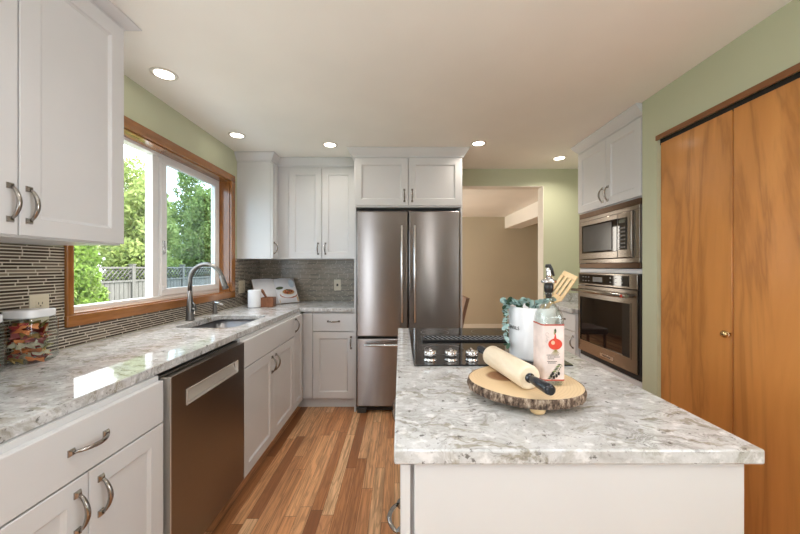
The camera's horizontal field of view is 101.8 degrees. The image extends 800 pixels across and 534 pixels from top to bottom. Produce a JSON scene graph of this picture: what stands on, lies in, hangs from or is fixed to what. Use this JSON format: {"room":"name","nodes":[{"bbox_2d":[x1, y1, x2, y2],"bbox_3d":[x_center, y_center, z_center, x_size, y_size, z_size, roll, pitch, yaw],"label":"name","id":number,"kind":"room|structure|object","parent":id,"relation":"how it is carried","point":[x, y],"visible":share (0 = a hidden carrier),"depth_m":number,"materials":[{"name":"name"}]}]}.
{"room":"kitchen","nodes":[
{"label":"kitchen","id":0,"kind":"room"},
{"bbox_2d":[3,75,252,363],"bbox_3d":[-1.560,0.117,0.285,0.140,2.315,6.570,0,0,0],"label":"wall","id":1,"kind":"structure","parent":0,"point":[141,106],"depth_m":2.15,"materials":[{"name":"green paint"}]},
{"bbox_2d":[0,0,141,244],"bbox_3d":[-1.308,-0.565,1.018,0.362,0.947,0.813,0,0,0],"label":"upper cabinet","id":2,"kind":"object","parent":1,"relation":"attached to","point":[62,61],"visible":1,"depth_m":1.13,"materials":[{"name":"white paint"}]},
{"bbox_2d":[0,243,259,363],"bbox_3d":[-1.486,0.136,1.725,0.008,0.449,3.450,0,0,0],"label":"backsplash","id":3,"kind":"structure","parent":1,"relation":"attached to","point":[25,270],"depth_m":1.39,"materials":[{"name":"tile"}]},
{"bbox_2d":[29,294,48,321],"bbox_3d":[-1.478,0.172,1.333,0.008,0.116,0.072,0,0,0],"label":"wall outlet","id":4,"kind":"object","parent":3,"relation":"attached to","point":[35,301],"visible":0.55,"depth_m":1.33,"materials":[{"name":"beige plastic"}]},
{"bbox_2d":[36,300,44,307],"bbox_3d":[-1.476,0.151,1.333,0.003,0.028,0.032,0,0,0],"label":"receptacle","id":5,"kind":"object","parent":4,"relation":"attached to","point":[39,303],"depth_m":1.33,"materials":[{"name":"beige plastic"}]},
{"bbox_2d":[239,281,244,293],"bbox_3d":[-1.474,0.187,3.040,0.016,0.116,0.116,0,0,0],"label":"switch plate","id":6,"kind":"object","parent":3,"relation":"attached to","point":[241,283],"visible":1,"depth_m":3.03,"materials":[{"name":"beige plastic"}]},
{"bbox_2d":[64,116,234,327],"bbox_3d":[-1.555,-0.270,2.171,0.170,1.080,1.468,0,0,0],"label":"window","id":7,"kind":"structure","parent":1,"relation":"in","point":[161,153],"depth_m":2.14,"materials":[{"name":"brown wood"}]},
{"bbox_2d":[237,162,282,259],"bbox_3d":[-1.308,-0.519,3.209,0.362,0.887,0.479,0,0,0],"label":"upper cabinet","id":8,"kind":"object","parent":1,"relation":"attached to","point":[257,182],"visible":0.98,"depth_m":2.97,"materials":[{"name":"white paint"}]},
{"bbox_2d":[234,151,353,166],"bbox_3d":[-0.950,-1.000,3.020,1.079,0.075,0.204,0,0,0],"label":"crown molding","id":9,"kind":"structure","parent":1,"relation":"attached to","point":[241,156],"depth_m":3.07,"materials":[{"name":"white paint"}]},
{"bbox_2d":[204,406,399,533],"bbox_3d":[0.835,1.305,1.900,4.930,0.060,10.000,0,0,0],"label":"floor","id":10,"kind":"structure","parent":0,"point":[327,470],"depth_m":1.93,"materials":[{"name":"brown wood"}]},
{"bbox_2d":[0,376,162,533],"bbox_3d":[-1.152,0.836,0.899,0.657,0.879,0.570,0,0,0],"label":"base cabinet","id":11,"kind":"object","parent":10,"relation":"on","point":[96,467],"visible":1,"depth_m":0.91,"materials":[{"name":"white paint"}]},
{"bbox_2d":[154,341,243,533],"bbox_3d":[-1.150,0.841,1.488,0.600,0.868,0.596,0,0,0],"label":"dishwasher","id":12,"kind":"object","parent":10,"relation":"on","point":[203,422],"visible":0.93,"depth_m":1.41,"materials":[{"name":"grey metal"}]},
{"bbox_2d":[234,316,293,478],"bbox_3d":[-1.152,0.836,2.215,0.657,0.879,0.845,0,0,0],"label":"base cabinet","id":13,"kind":"object","parent":10,"relation":"on","point":[268,350],"visible":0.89,"depth_m":2.09,"materials":[{"name":"white paint"}]},
{"bbox_2d":[0,301,353,443],"bbox_3d":[-0.943,0.378,1.720,1.077,0.034,3.441,0,0,0],"label":"countertop","id":14,"kind":"structure","parent":13,"relation":"on","point":[33,395],"depth_m":1.22,"materials":[{"name":"stone"}]},
{"bbox_2d":[0,314,6,371],"bbox_3d":[-1.412,0.261,1.068,0.124,0.199,0.124,0,0,0],"label":"storage jar","id":15,"kind":"object","parent":14,"relation":"on","point":[1,315],"visible":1,"depth_m":1.12,"materials":[{"name":"clear glass"}]},
{"bbox_2d":[1,308,58,364],"bbox_3d":[-1.412,0.261,1.240,0.124,0.199,0.124,0,0,-5],"label":"storage jar","id":16,"kind":"object","parent":14,"relation":"on","point":[27,313],"visible":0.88,"depth_m":1.21,"materials":[{"name":"clear glass"}]},
{"bbox_2d":[7,338,19,344],"bbox_3d":[-1.424,0.274,1.200,0.051,0.032,0.015,0,0,6],"label":"pasta","id":17,"kind":"object","parent":16,"relation":"in","point":[12,340],"visible":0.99,"depth_m":1.20,"materials":[{"name":"red food"}]},
{"bbox_2d":[8,357,23,363],"bbox_3d":[-1.415,0.345,1.198,0.052,0.030,0.019,0,0,11],"label":"pasta","id":18,"kind":"object","parent":16,"relation":"in","point":[10,359],"visible":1,"depth_m":1.20,"materials":[{"name":"food"}]},
{"bbox_2d":[7,342,26,350],"bbox_3d":[-1.414,0.292,1.199,0.055,0.043,0.014,0,0,-8],"label":"pasta","id":19,"kind":"object","parent":16,"relation":"in","point":[13,345],"visible":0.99,"depth_m":1.20,"materials":[{"name":"beige food"}]},
{"bbox_2d":[8,323,28,330],"bbox_3d":[-1.403,0.220,1.200,0.052,0.028,0.026,0,0,-18],"label":"pasta","id":20,"kind":"object","parent":16,"relation":"in","point":[12,328],"visible":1,"depth_m":1.20,"materials":[{"name":"red food"}]},
{"bbox_2d":[9,333,29,339],"bbox_3d":[-1.407,0.256,1.203,0.053,0.037,0.015,0,0,-24],"label":"pasta","id":21,"kind":"object","parent":16,"relation":"in","point":[14,335],"visible":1,"depth_m":1.20,"materials":[{"name":"red food"}]},
{"bbox_2d":[11,348,30,353],"bbox_3d":[-1.398,0.310,1.201,0.052,0.026,0.024,0,0,-20],"label":"pasta","id":22,"kind":"object","parent":16,"relation":"in","point":[15,350],"visible":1,"depth_m":1.20,"materials":[{"name":"orange food"}]},
{"bbox_2d":[11,329,31,334],"bbox_3d":[-1.396,0.238,1.203,0.053,0.031,0.025,0,0,-26],"label":"pasta","id":23,"kind":"object","parent":16,"relation":"in","point":[17,330],"visible":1,"depth_m":1.20,"materials":[{"name":"orange food"}]},
{"bbox_2d":[12,352,31,358],"bbox_3d":[-1.397,0.327,1.202,0.052,0.028,0.022,0,0,-6],"label":"pasta","id":24,"kind":"object","parent":16,"relation":"in","point":[24,354],"visible":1,"depth_m":1.20,"materials":[{"name":"food"}]},
{"bbox_2d":[14,337,34,343],"bbox_3d":[-1.393,0.274,1.207,0.052,0.029,0.022,0,0,-35],"label":"pasta","id":25,"kind":"object","parent":16,"relation":"in","point":[15,341],"visible":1,"depth_m":1.20,"materials":[{"name":"orange food"}]},
{"bbox_2d":[15,342,35,349],"bbox_3d":[-1.389,0.292,1.207,0.017,0.032,0.052,0,0,39],"label":"pasta","id":26,"kind":"object","parent":16,"relation":"in","point":[19,345],"visible":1,"depth_m":1.21,"materials":[{"name":"beige food"}]},
{"bbox_2d":[19,323,38,328],"bbox_3d":[-1.384,0.220,1.214,0.024,0.028,0.053,0,0,37],"label":"pasta","id":27,"kind":"object","parent":16,"relation":"in","point":[35,325],"visible":1,"depth_m":1.22,"materials":[{"name":"orange food"}]},
{"bbox_2d":[19,333,39,338],"bbox_3d":[-1.379,0.256,1.211,0.052,0.030,0.020,0,0,-22],"label":"pasta","id":28,"kind":"object","parent":16,"relation":"in","point":[22,335],"visible":1,"depth_m":1.21,"materials":[{"name":"food"}]},
{"bbox_2d":[21,348,41,351],"bbox_3d":[-1.375,0.310,1.214,0.052,0.025,0.028,0,0,-35],"label":"pasta","id":29,"kind":"object","parent":16,"relation":"in","point":[22,349],"visible":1,"depth_m":1.21,"materials":[{"name":"orange food"}]},
{"bbox_2d":[24,320,40,326],"bbox_3d":[-1.438,0.220,1.271,0.052,0.034,0.015,0,0,-29],"label":"pasta","id":30,"kind":"object","parent":16,"relation":"in","point":[25,321],"visible":0.65,"depth_m":1.27,"materials":[{"name":"green food"}]},
{"bbox_2d":[24,337,44,343],"bbox_3d":[-1.372,0.274,1.222,0.022,0.035,0.054,0,0,35],"label":"pasta","id":31,"kind":"object","parent":16,"relation":"in","point":[42,339],"visible":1,"depth_m":1.22,"materials":[{"name":"red food"}]},
{"bbox_2d":[25,356,44,361],"bbox_3d":[-1.374,0.346,1.225,0.025,0.034,0.053,0,0,9],"label":"pasta","id":32,"kind":"object","parent":16,"relation":"in","point":[26,357],"visible":1,"depth_m":1.22,"materials":[{"name":"orange food"}]},
{"bbox_2d":[25,326,45,333],"bbox_3d":[-1.375,0.238,1.226,0.014,0.037,0.053,0,0,35],"label":"pasta","id":33,"kind":"object","parent":16,"relation":"in","point":[41,329],"visible":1,"depth_m":1.23,"materials":[{"name":"red food"}]},
{"bbox_2d":[31,339,48,346],"bbox_3d":[-1.373,0.292,1.240,0.015,0.042,0.055,0,0,0],"label":"pasta","id":34,"kind":"object","parent":16,"relation":"in","point":[36,340],"visible":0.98,"depth_m":1.24,"materials":[{"name":"beige food"}]},
{"bbox_2d":[32,350,50,354],"bbox_3d":[-1.372,0.328,1.244,0.029,0.019,0.052,0,0,-10],"label":"pasta","id":35,"kind":"object","parent":16,"relation":"in","point":[45,351],"visible":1,"depth_m":1.24,"materials":[{"name":"beige food"}]},
{"bbox_2d":[185,262,228,320],"bbox_3d":[-1.300,0.164,2.168,0.288,0.392,0.101,0,0,0],"label":"faucet","id":36,"kind":"object","parent":14,"relation":"on","point":[191,309],"visible":1,"depth_m":2.18,"materials":[{"name":"metal"}]},
{"bbox_2d":[212,302,222,313],"bbox_3d":[-1.414,0.314,2.520,0.085,0.092,0.042,0,0,0],"label":"soap dispenser","id":37,"kind":"object","parent":14,"relation":"on","point":[213,303],"visible":1,"depth_m":2.51,"materials":[{"name":"metal"}]},
{"bbox_2d":[192,320,253,327],"bbox_3d":[-1.173,0.491,2.185,0.415,0.192,0.550,0,0,0],"label":"sink","id":38,"kind":"object","parent":14,"relation":"in","point":[218,323],"visible":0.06,"depth_m":2.44,"materials":[{"name":"metal"}]},
{"bbox_2d":[248,289,260,307],"bbox_3d":[-1.300,0.282,2.905,0.112,0.156,0.112,0,0,0],"label":"canister","id":39,"kind":"object","parent":14,"relation":"on","point":[254,296],"visible":1,"depth_m":2.86,"materials":[{"name":"white ceramic"}]},
{"bbox_2d":[261,297,275,306],"bbox_3d":[-1.200,0.318,2.965,0.110,0.085,0.110,0,0,-7],"label":"wooden box","id":40,"kind":"object","parent":14,"relation":"on","point":[270,301],"visible":1,"depth_m":2.91,"materials":[{"name":"brown wood"}]},
{"bbox_2d":[251,278,299,303],"bbox_3d":[-1.214,0.236,3.192,0.424,0.246,0.157,0,0,-44],"label":"cookbook","id":41,"kind":"object","parent":14,"relation":"on","point":[284,290],"visible":0.91,"depth_m":3.21,"materials":[{"name":"paper"}]},
{"bbox_2d":[276,280,298,302],"bbox_3d":[-1.135,0.239,3.258,0.208,0.216,0.120,0,0,-43],"label":"food photo","id":42,"kind":"object","parent":41,"relation":"attached to","point":[286,292],"depth_m":3.25},
{"bbox_2d":[290,312,302,410],"bbox_3d":[-1.152,0.836,2.757,0.657,0.879,0.236,0,0,0],"label":"base cabinet","id":43,"kind":"object","parent":10,"relation":"on","point":[298,318],"visible":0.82,"depth_m":2.78,"materials":[{"name":"white paint"}]},
{"bbox_2d":[298,312,353,406],"bbox_3d":[-0.668,0.836,3.152,0.524,0.879,0.576,0,0,0],"label":"base cabinet","id":44,"kind":"object","parent":10,"relation":"on","point":[328,337],"visible":0.91,"depth_m":2.90,"materials":[{"name":"white paint"}]},
{"bbox_2d":[356,210,459,412],"bbox_3d":[0.072,0.388,3.092,0.904,1.775,0.676,0,0,0],"label":"refrigerator","id":45,"kind":"object","parent":10,"relation":"on","point":[408,262],"visible":0.79,"depth_m":2.82,"materials":[{"name":"grey metal"}]},
{"bbox_2d":[347,147,469,411],"bbox_3d":[0.073,0.118,3.127,1.058,2.313,0.643,0,0,0],"label":"tall cabinet","id":46,"kind":"object","parent":10,"relation":"on","point":[385,178],"visible":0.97,"depth_m":2.85,"materials":[{"name":"white paint"}]},
{"bbox_2d":[462,295,469,327],"bbox_3d":[0.626,0.840,4.420,0.552,0.870,0.440,0,0,0],"label":"dining chair","id":47,"kind":"object","parent":10,"relation":"on","point":[465,300],"visible":0.11,"depth_m":4.20,"materials":[{"name":"brown wood"}]},
{"bbox_2d":[387,398,743,533],"bbox_3d":[0.332,0.834,1.280,0.735,0.883,1.240,0,0,0],"label":"base cabinet","id":48,"kind":"object","parent":10,"relation":"on","point":[434,498],"visible":0.47,"depth_m":0.66,"materials":[{"name":"white paint"}]},
{"bbox_2d":[394,328,764,463],"bbox_3d":[0.355,0.376,1.282,0.734,0.030,1.282,0,0,0],"label":"countertop","id":49,"kind":"structure","parent":48,"relation":"on","point":[439,419],"depth_m":0.73,"materials":[{"name":"stone"}]},
{"bbox_2d":[409,328,572,365],"bbox_3d":[0.340,0.336,1.535,0.580,0.048,0.710,0,0,0],"label":"cooktop","id":50,"kind":"object","parent":49,"relation":"in","point":[429,346],"visible":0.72,"depth_m":1.49,"materials":[{"name":"black glass"}]},
{"bbox_2d":[421,335,508,341],"bbox_3d":[0.340,0.350,1.595,0.464,0.009,0.100,0,0,0],"label":"vent","id":51,"kind":"object","parent":50,"relation":"attached to","point":[424,338],"depth_m":1.60,"materials":[{"name":"black metal"}]},
{"bbox_2d":[508,304,556,361],"bbox_3d":[0.524,0.255,1.290,0.178,0.200,0.177,0,0,0],"label":"utensil crock","id":52,"kind":"object","parent":50,"relation":"on","point":[521,320],"visible":0.73,"depth_m":1.23,"materials":[{"name":"white ceramic"}]},
{"bbox_2d":[500,297,555,348],"bbox_3d":[0.493,0.215,1.249,0.210,0.206,0.077,0,0,10],"label":"eucalyptus sprig","id":53,"kind":"object","parent":52,"relation":"in","point":[518,303],"visible":0.96,"depth_m":1.25,"materials":[{"name":"green plant"}]},
{"bbox_2d":[545,271,577,308],"bbox_3d":[0.580,0.176,1.294,0.242,0.324,0.046,0,0,0],"label":"spatula","id":54,"kind":"object","parent":52,"relation":"in","point":[565,274],"visible":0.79,"depth_m":1.29,"materials":[{"name":"brown wood"}]},
{"bbox_2d":[467,366,586,414],"bbox_3d":[0.346,0.339,0.917,0.307,0.043,0.292,0,0,0],"label":"serving board","id":55,"kind":"object","parent":49,"relation":"on","point":[487,382],"visible":0.77,"depth_m":0.83,"materials":[{"name":"brown wood"}]},
{"bbox_2d":[477,345,555,395],"bbox_3d":[0.315,0.285,0.945,0.064,0.064,0.399,0,0,-10],"label":"rolling pin","id":56,"kind":"object","parent":55,"relation":"on","point":[522,373],"visible":1,"depth_m":0.86,"materials":[{"name":"beige wood"}]},
{"bbox_2d":[533,264,563,385],"bbox_3d":[0.410,0.154,0.896,0.062,0.326,0.063,0,0,0],"label":"oil bottle","id":57,"kind":"object","parent":55,"relation":"on","point":[548,339],"visible":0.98,"depth_m":0.87,"materials":[{"name":"clear glass"}]},
{"bbox_2d":[547,329,561,378],"bbox_3d":[0.410,0.234,0.865,0.044,0.138,0.001,0,0,0],"label":"print","id":58,"kind":"object","parent":57,"relation":"attached to","point":[554,336],"depth_m":0.87,"materials":[{"name":"paper"}]},
{"bbox_2d":[557,310,579,356],"bbox_3d":[1.795,0.839,3.120,0.644,0.873,0.654,0,0,0],"label":"base cabinet","id":59,"kind":"object","parent":10,"relation":"on","point":[570,320],"visible":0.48,"depth_m":2.88,"materials":[{"name":"white paint"}]},
{"bbox_2d":[544,293,577,313],"bbox_3d":[1.799,0.338,3.120,0.638,0.126,0.655,0,0,0],"label":"countertop","id":60,"kind":"structure","parent":59,"relation":"on","point":[569,304],"depth_m":3.17,"materials":[{"name":"stone"}]},
{"bbox_2d":[571,103,641,387],"bbox_3d":[1.803,0.118,2.448,0.630,2.313,0.784,0,0,0],"label":"tall cabinet","id":61,"kind":"object","parent":10,"relation":"on","point":[609,158],"visible":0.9,"depth_m":2.34,"materials":[{"name":"white paint"}]},
{"bbox_2d":[571,273,641,381],"bbox_3d":[1.764,0.391,2.422,0.632,0.688,0.702,0,0,0],"label":"wall oven","id":62,"kind":"object","parent":61,"relation":"in","point":[609,304],"visible":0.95,"depth_m":2.32,"materials":[{"name":"grey metal"}]},
{"bbox_2d":[579,198,641,267],"bbox_3d":[1.778,-0.217,2.422,0.544,0.452,0.702,0,0,0],"label":"microwave","id":63,"kind":"object","parent":61,"relation":"in","point":[611,236],"visible":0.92,"depth_m":2.31,"materials":[{"name":"grey metal"}]},
{"bbox_2d":[300,169,579,313],"bbox_3d":[0.375,0.117,3.510,3.730,2.315,0.120,0,0,0],"label":"wall","id":64,"kind":"structure","parent":0,"point":[561,216],"depth_m":3.45,"materials":[{"name":"green paint"}]},
{"bbox_2d":[260,260,353,300],"bbox_3d":[-0.943,0.142,3.446,1.076,0.435,0.008,0,0,0],"label":"backsplash","id":65,"kind":"structure","parent":64,"relation":"attached to","point":[313,279],"depth_m":3.44,"materials":[{"name":"grey tile"}]},
{"bbox_2d":[334,279,340,289],"bbox_3d":[-0.662,0.190,3.439,0.072,0.116,0.006,0,0,0],"label":"wall outlet","id":66,"kind":"object","parent":65,"relation":"attached to","point":[337,282],"visible":1,"depth_m":3.44,"materials":[{"name":"beige plastic"}]},
{"bbox_2d":[277,167,353,259],"bbox_3d":[-0.794,-0.519,3.257,0.776,0.887,0.383,0,0,0],"label":"upper cabinet","id":67,"kind":"object","parent":64,"relation":"attached to","point":[316,204],"visible":0.96,"depth_m":3.11,"materials":[{"name":"white paint"}]},
{"bbox_2d":[462,186,543,299],"bbox_3d":[1.061,0.207,3.510,0.922,2.135,0.125,0,0,0],"label":"trim","id":68,"kind":"structure","parent":64,"relation":"attached to","point":[540,188],"depth_m":3.49,"materials":[{"name":"white paint"}]},
{"bbox_2d":[110,0,791,216],"bbox_3d":[0.835,-1.090,1.900,4.930,0.100,10.000,0,0,0],"label":"ceiling","id":69,"kind":"structure","parent":0,"point":[531,80],"depth_m":1.68,"materials":[{"name":"paint"}]},
{"bbox_2d":[149,67,177,80],"bbox_3d":[-1.270,-1.036,1.750,0.128,0.006,0.128,0,0,0],"label":"recessed light","id":70,"kind":"object","parent":69,"relation":"in","point":[159,72],"visible":1,"depth_m":1.74,"materials":[{"name":"white paint"}]},
{"bbox_2d":[228,132,245,138],"bbox_3d":[-1.285,-1.036,2.560,0.128,0.006,0.128,0,0,0],"label":"recessed light","id":71,"kind":"object","parent":69,"relation":"in","point":[238,135],"visible":1,"depth_m":2.56,"materials":[{"name":"white paint"}]},
{"bbox_2d":[322,142,337,147],"bbox_3d":[-0.595,-1.036,2.760,0.128,0.006,0.128,0,0,0],"label":"recessed light","id":72,"kind":"object","parent":69,"relation":"in","point":[326,144],"visible":1,"depth_m":2.75,"materials":[{"name":"white paint"}]},
{"bbox_2d":[471,140,485,145],"bbox_3d":[0.660,-1.036,2.730,0.128,0.006,0.128,0,0,0],"label":"recessed light","id":73,"kind":"object","parent":69,"relation":"in","point":[478,142],"visible":1,"depth_m":2.73,"materials":[{"name":"white paint"}]},
{"bbox_2d":[552,156,566,160],"bbox_3d":[1.520,-1.036,3.100,0.128,0.006,0.128,0,0,0],"label":"recessed light","id":74,"kind":"object","parent":69,"relation":"in","point":[557,158],"visible":1,"depth_m":3.10,"materials":[{"name":"white paint"}]},
{"bbox_2d":[462,217,537,323],"bbox_3d":[1.150,0.117,6.820,4.300,2.315,0.120,0,0,0],"label":"wall","id":75,"kind":"structure","parent":0,"point":[498,262],"depth_m":6.76,"materials":[{"name":"beige paint"}]},
{"bbox_2d":[463,324,508,327],"bbox_3d":[1.150,1.230,6.753,4.300,0.090,0.015,0,0,0],"label":"baseboard","id":76,"kind":"structure","parent":75,"relation":"attached to","point":[464,325],"depth_m":6.75,"materials":[{"name":"white paint"}]},
{"bbox_2d":[505,201,537,228],"bbox_3d":[2.350,-0.920,5.165,0.340,0.240,3.190,0,0,0],"label":"soffit","id":77,"kind":"object","parent":75,"relation":"attached to","point":[527,216],"depth_m":5.88,"materials":[{"name":"paint"}]},
{"bbox_2d":[642,0,799,397],"bbox_3d":[1.885,0.117,0.225,0.710,2.315,6.450,0,0,0],"label":"wall","id":78,"kind":"structure","parent":0,"point":[770,47],"depth_m":1.77,"materials":[{"name":"green paint"}]},
{"bbox_2d":[655,62,799,140],"bbox_3d":[1.526,-0.765,1.079,0.008,0.030,1.718,0,0,0],"label":"trim","id":79,"kind":"structure","parent":78,"relation":"attached to","point":[795,68],"depth_m":1.47,"materials":[{"name":"brown wood"}]},
{"bbox_2d":[660,72,799,144],"bbox_3d":[1.570,-0.742,1.078,0.040,0.033,1.716,0,0,0],"label":"trim","id":80,"kind":"structure","parent":78,"relation":"attached to","point":[797,75],"depth_m":1.50,"materials":[{"name":"black metal"}]},
{"bbox_2d":[661,78,799,533],"bbox_3d":[1.546,0.265,1.078,0.072,1.997,1.702,0,0,0],"label":"door","id":81,"kind":"structure","parent":78,"relation":"in","point":[730,182],"depth_m":1.47,"materials":[{"name":"brown wood"}]},
{"label":"outside","id":82,"kind":"structure","parent":0,"visible":0},
{"bbox_3d":[-20.825,1.925,20.000,38.350,0.100,60.000,0,0,0],"label":"lawn","id":83,"kind":"structure","parent":82,"visible":0},
{"bbox_2d":[74,245,109,304],"bbox_3d":[-4.202,0.657,4.224,0.868,2.427,0.824,0,0,-28],"label":"shrub","id":84,"kind":"object","parent":83,"relation":"on","point":[86,291],"visible":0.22,"depth_m":4.19,"materials":[{"name":"green plant"}]},
{"bbox_2d":[95,155,174,269],"bbox_3d":[-13.323,-1.902,16.401,3.449,7.546,3.599,0,0,0],"label":"tree","id":85,"kind":"object","parent":83,"relation":"on","point":[128,178],"visible":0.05,"depth_m":16.03,"materials":[{"name":"green plant"}]},
{"bbox_2d":[98,177,185,280],"bbox_3d":[-9.427,-0.757,11.942,2.688,5.255,2.866,0,0,-18],"label":"tree","id":86,"kind":"object","parent":83,"relation":"on","point":[132,251],"visible":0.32,"depth_m":11.43,"materials":[{"name":"green plant"}]},
{"bbox_2d":[80,264,210,300],"bbox_3d":[-7.000,0.897,10.450,0.130,1.955,11.830,0,0,0],"label":"fence","id":87,"kind":"object","parent":83,"relation":"on","point":[122,289],"visible":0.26,"depth_m":8.54,"materials":[{"name":"white wood"}]},
{"bbox_2d":[168,171,205,276],"bbox_3d":[-13.316,-2.523,20.788,3.096,8.788,3.729,0,0,32],"label":"tree","id":88,"kind":"object","parent":83,"relation":"on","point":[185,234],"visible":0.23,"depth_m":20.09,"materials":[{"name":"green plant"}]},
{"bbox_2d":[173,186,210,275],"bbox_3d":[-9.349,-1.042,15.871,2.862,5.826,2.591,0,0,-14],"label":"tree","id":89,"kind":"object","parent":83,"relation":"on","point":[198,249],"visible":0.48,"depth_m":15.15,"materials":[{"name":"green plant"}]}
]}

